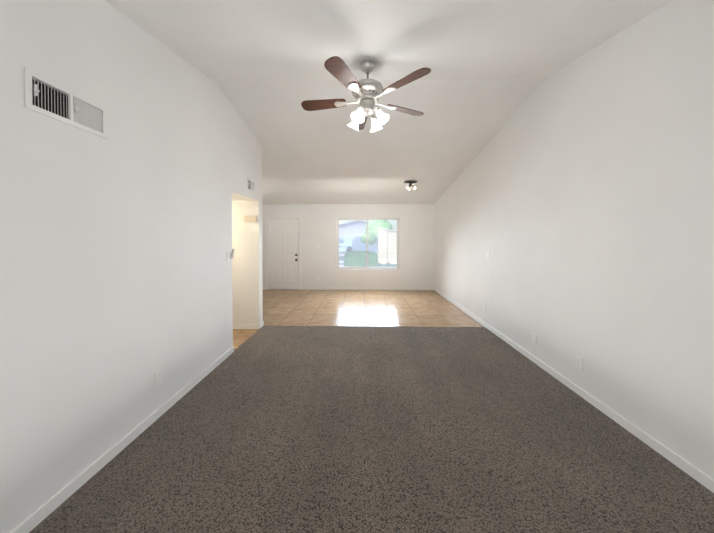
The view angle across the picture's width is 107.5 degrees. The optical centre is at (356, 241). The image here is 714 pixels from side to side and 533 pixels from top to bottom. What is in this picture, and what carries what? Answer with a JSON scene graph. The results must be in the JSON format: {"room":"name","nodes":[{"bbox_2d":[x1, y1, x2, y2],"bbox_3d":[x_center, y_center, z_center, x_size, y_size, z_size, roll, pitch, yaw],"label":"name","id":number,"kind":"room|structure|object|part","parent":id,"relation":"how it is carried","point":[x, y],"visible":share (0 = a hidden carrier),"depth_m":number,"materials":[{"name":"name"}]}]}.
{"room":"empty living room","nodes":[
{"label":"empty living room","id":0,"kind":"room"},
{"bbox_2d":[0,0,262,532],"bbox_3d":[-1.701,-0.266,1.418,0.120,3.450,5.900,0,1,1],"label":"wall","id":1,"kind":"structure","parent":0,"point":[116,288],"depth_m":1.69,"materials":[{"name":"paint"}]},
{"bbox_2d":[24,67,106,138],"bbox_3d":[-1.689,-0.765,1.501,0.132,0.199,0.414,0,1,1],"label":"air vent","id":2,"kind":"object","parent":1,"relation":"in","point":[71,109],"visible":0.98,"depth_m":1.47,"materials":[{"name":"white metal"}]},
{"bbox_2d":[10,346,233,532],"bbox_3d":[-1.647,1.423,0.940,0.016,0.085,4.902,0,1,1],"label":"baseboard","id":3,"kind":"structure","parent":1,"relation":"attached to","point":[44,511],"depth_m":1.68,"materials":[{"name":"white wood"}]},
{"bbox_2d":[155,368,162,386],"bbox_3d":[-1.621,1.109,2.144,0.011,0.117,0.072,0,1,1],"label":"outlet","id":4,"kind":"object","parent":1,"relation":"attached to","point":[158,376],"visible":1,"depth_m":2.13,"materials":[{"name":"white plastic"}]},
{"bbox_2d":[226,252,229,260],"bbox_3d":[-1.595,0.185,3.242,0.016,0.117,0.072,0,1,1],"label":"light switch","id":5,"kind":"object","parent":1,"relation":"attached to","point":[227,256],"visible":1,"depth_m":3.23,"materials":[{"name":"white plastic"}]},
{"bbox_2d":[230,249,234,258],"bbox_3d":[-1.581,0.157,3.316,0.043,0.124,0.048,0,1,1],"label":"remote","id":6,"kind":"object","parent":1,"relation":"attached to","point":[232,255],"visible":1,"depth_m":3.30,"materials":[{"name":"white plastic"}]},
{"bbox_2d":[247,177,254,192],"bbox_3d":[-1.639,-0.839,3.925,0.132,0.182,0.262,0,1,1],"label":"air vent","id":7,"kind":"object","parent":1,"relation":"in","point":[250,186],"visible":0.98,"depth_m":3.92,"materials":[{"name":"white metal"}]},
{"bbox_2d":[232,194,250,200],"bbox_3d":[-3.152,-0.713,3.817,2.880,0.120,0.870,0,1,1],"label":"ceiling","id":8,"kind":"structure","parent":0,"point":[236,198],"depth_m":4.04,"materials":[{"name":"paint"}]},
{"bbox_2d":[232,201,251,323],"bbox_3d":[-3.201,-0.304,4.329,3.000,3.450,0.140,0,1,1],"label":"wall","id":9,"kind":"structure","parent":0,"point":[242,268],"depth_m":4.24,"materials":[{"name":"paint"}]},
{"bbox_2d":[233,323,261,328],"bbox_3d":[-3.077,1.379,4.272,3.012,0.085,0.012,0,1,1],"label":"baseboard","id":10,"kind":"structure","parent":9,"relation":"attached to","point":[235,326],"depth_m":4.24,"materials":[{"name":"white wood"}]},
{"bbox_2d":[244,216,256,221],"bbox_3d":[-1.709,-0.363,4.201,0.190,0.096,0.052,0,1,1],"label":"door chime","id":11,"kind":"object","parent":9,"relation":"attached to","point":[250,218],"visible":1,"depth_m":4.18,"materials":[{"name":"beige plastic"}]},
{"bbox_2d":[262,204,433,289],"bbox_3d":[-1.205,-0.347,7.558,7.020,3.450,0.160,0,1,1],"label":"wall","id":12,"kind":"structure","parent":0,"point":[416,241],"depth_m":7.46,"materials":[{"name":"paint"}]},
{"bbox_2d":[265,217,300,289],"bbox_3d":[-2.120,0.334,7.579,1.032,2.087,0.174,0,1,1],"label":"door frame","id":13,"kind":"structure","parent":12,"relation":"attached to","point":[266,247],"depth_m":7.49,"materials":[{"name":"white wood"}]},
{"bbox_2d":[268,219,298,288],"bbox_3d":[-2.125,0.361,7.522,0.892,2.019,0.097,0,1,1],"label":"entry door","id":14,"kind":"structure","parent":12,"relation":"in","point":[283,268],"depth_m":7.53,"materials":[{"name":"white wood"}]},
{"bbox_2d":[337,218,398,268],"bbox_3d":[0.310,0.058,7.533,1.790,1.480,0.068,0,1,1],"label":"sliding window","id":15,"kind":"structure","parent":12,"relation":"in","point":[359,267],"depth_m":7.52,"materials":[{"name":"white plastic"}]},
{"bbox_2d":[302,287,433,289],"bbox_3d":[0.283,1.337,7.464,3.720,0.085,0.012,0,1,1],"label":"baseboard","id":16,"kind":"structure","parent":12,"relation":"attached to","point":[303,288],"depth_m":7.46,"materials":[{"name":"white wood"}]},
{"bbox_2d":[233,289,482,349],"bbox_3d":[-1.268,1.456,5.457,6.820,0.100,4.410,0,1,1],"label":"floor","id":17,"kind":"structure","parent":0,"point":[407,308],"depth_m":5.42,"materials":[{"name":"beige tile"}]},
{"bbox_2d":[29,326,713,532],"bbox_3d":[0.209,1.503,1.402,3.700,0.112,5.900,0,1,1],"label":"floor carpet","id":18,"kind":"object","parent":17,"relation":"on","point":[334,429],"visible":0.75,"depth_m":1.77,"materials":[{"name":"grey carpet"}]},
{"bbox_2d":[105,0,671,203],"bbox_3d":[-1.283,-1.472,3.004,7.250,1.080,9.720,0,1,1],"label":"ceiling","id":19,"kind":"structure","parent":0,"point":[492,65],"depth_m":2.64,"materials":[{"name":"paint"}]},
{"bbox_2d":[301,56,430,131],"bbox_3d":[0.081,-1.442,2.597,1.321,0.638,1.324,0,1,1],"label":"fan","id":20,"kind":"object","parent":19,"relation":"hanging from","point":[368,94],"depth_m":2.49,"materials":[{"name":"brown wood"}]},
{"bbox_3d":[-0.337,-1.387,2.652,0.465,0.037,0.147,0,1,10],"label":"fan blade","id":21,"kind":"part","parent":20,"relation":"part of","materials":[{"name":"brown wood"}]},
{"bbox_3d":[-0.105,-1.381,2.180,0.147,0.037,0.465,0,1,28],"label":"fan blade","id":22,"kind":"part","parent":20,"relation":"part of","materials":[{"name":"brown wood"}]},
{"bbox_3d":[0.040,-1.392,3.019,0.147,0.037,0.465,0,1,-8],"label":"fan blade","id":23,"kind":"part","parent":20,"relation":"part of","materials":[{"name":"brown wood"}]},
{"bbox_3d":[0.104,-1.191,2.579,0.373,0.137,0.373,0,1,-11],"label":"fan light shades","id":24,"kind":"part","parent":20,"relation":"part of","materials":[{"name":"white glass"}]},
{"bbox_3d":[0.505,-1.389,2.774,0.465,0.037,0.147,0,1,-26],"label":"fan blade","id":25,"kind":"part","parent":20,"relation":"part of","materials":[{"name":"brown wood"}]},
{"bbox_3d":[0.416,-1.382,2.256,0.147,0.037,0.465,-1,1,-44],"label":"fan blade","id":26,"kind":"part","parent":20,"relation":"part of","materials":[{"name":"brown wood"}]},
{"bbox_2d":[404,182,416,190],"bbox_3d":[1.191,-1.252,5.837,0.284,0.205,0.280,0,1,1],"label":"spotlight fixture","id":27,"kind":"object","parent":19,"relation":"attached to","point":[408,187],"visible":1,"depth_m":5.78,"materials":[{"name":"white glass"}]},
{"bbox_2d":[434,0,713,478],"bbox_3d":[2.151,-0.286,2.919,0.120,3.450,9.300,0,1,1],"label":"wall","id":28,"kind":"structure","parent":0,"point":[576,199],"depth_m":2.11,"materials":[{"name":"paint"}]},
{"bbox_2d":[532,332,536,343],"bbox_3d":[2.089,1.137,3.089,0.009,0.117,0.072,0,1,1],"label":"outlet","id":29,"kind":"object","parent":28,"relation":"attached to","point":[534,335],"visible":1,"depth_m":3.08,"materials":[{"name":"white plastic"}]},
{"bbox_2d":[434,288,713,492],"bbox_3d":[2.084,1.397,2.922,0.012,0.085,9.020,0,1,1],"label":"baseboard","id":30,"kind":"structure","parent":28,"relation":"attached to","point":[674,458],"depth_m":2.09,"materials":[{"name":"white wood"}]},
{"bbox_2d":[575,355,582,370],"bbox_3d":[2.075,1.135,2.449,0.011,0.117,0.072,0,1,1],"label":"duplex electrical outlet","id":31,"kind":"object","parent":28,"relation":"attached to","point":[578,362],"visible":1,"depth_m":2.44,"materials":[{"name":"white plastic"}]},
{"label":"outside","id":32,"kind":"structure","parent":0,"visible":0},
{"bbox_2d":[339,250,377,266],"bbox_3d":[1.831,1.086,48.767,85.000,0.200,82.320,0,1,1],"label":"ground","id":33,"kind":"structure","parent":32,"point":[342,252],"depth_m":25.93,"materials":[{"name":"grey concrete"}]},
{"bbox_2d":[339,237,354,251],"bbox_3d":[-2.821,0.374,27.992,5.750,1.770,2.030,0,1,1],"label":"van","id":34,"kind":"object","parent":33,"relation":"on","point":[347,243],"depth_m":26.97,"materials":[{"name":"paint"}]},
{"bbox_2d":[339,220,366,238],"bbox_3d":[-0.248,-1.174,44.939,11.000,4.420,11.000,0,1,1],"label":"house","id":35,"kind":"structure","parent":33,"relation":"on","point":[357,226],"depth_m":39.93,"materials":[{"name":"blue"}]},
{"bbox_2d":[339,256,377,264],"bbox_3d":[1.234,1.363,19.684,85.000,0.012,7.500,0,1,1],"label":"street","id":36,"kind":"structure","parent":33,"relation":"on","point":[341,258],"depth_m":19.73,"materials":[{"name":"grey asphalt"}]},
{"bbox_2d":[352,239,377,251],"bbox_3d":[3.991,0.550,24.889,8.900,1.500,0.080,0,1,1],"label":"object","id":37,"kind":"object","parent":33,"relation":"on","point":[359,246],"depth_m":24.94,"materials":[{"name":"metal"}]},
{"bbox_2d":[361,220,391,249],"bbox_3d":[1.465,-0.183,17.875,2.492,3.165,1.880,0,1,1],"label":"leafy tree","id":38,"kind":"object","parent":33,"relation":"on","point":[374,225],"depth_m":17.42,"materials":[{"name":"green plant"}]},
{"bbox_2d":[377,228,396,264],"bbox_3d":[4.246,0.430,11.958,6.660,2.080,0.400,0,1,1],"label":"fence","id":39,"kind":"object","parent":33,"relation":"on","point":[384,254],"depth_m":11.87,"materials":[{"name":"white wood"}]},
{"bbox_3d":[0.421,1.495,9.315,3.400,0.020,3.270,0,1,1],"label":"gravel","id":40,"kind":"object","parent":33,"relation":"on","visible":0},
{"bbox_2d":[344,251,377,266],"bbox_3d":[0.150,0.915,9.546,1.256,1.173,1.048,0,1,1],"label":"clipped hedge","id":41,"kind":"object","parent":40,"relation":"on","point":[349,260],"depth_m":9.08,"materials":[{"name":"green plant"}]},
{"bbox_2d":[376,263,396,266],"bbox_3d":[1.436,1.055,8.563,2.095,0.919,0.926,0,1,1],"label":"shrub","id":42,"kind":"object","parent":40,"relation":"on","point":[385,265],"depth_m":8.45,"materials":[{"name":"green plant"}]}
]}

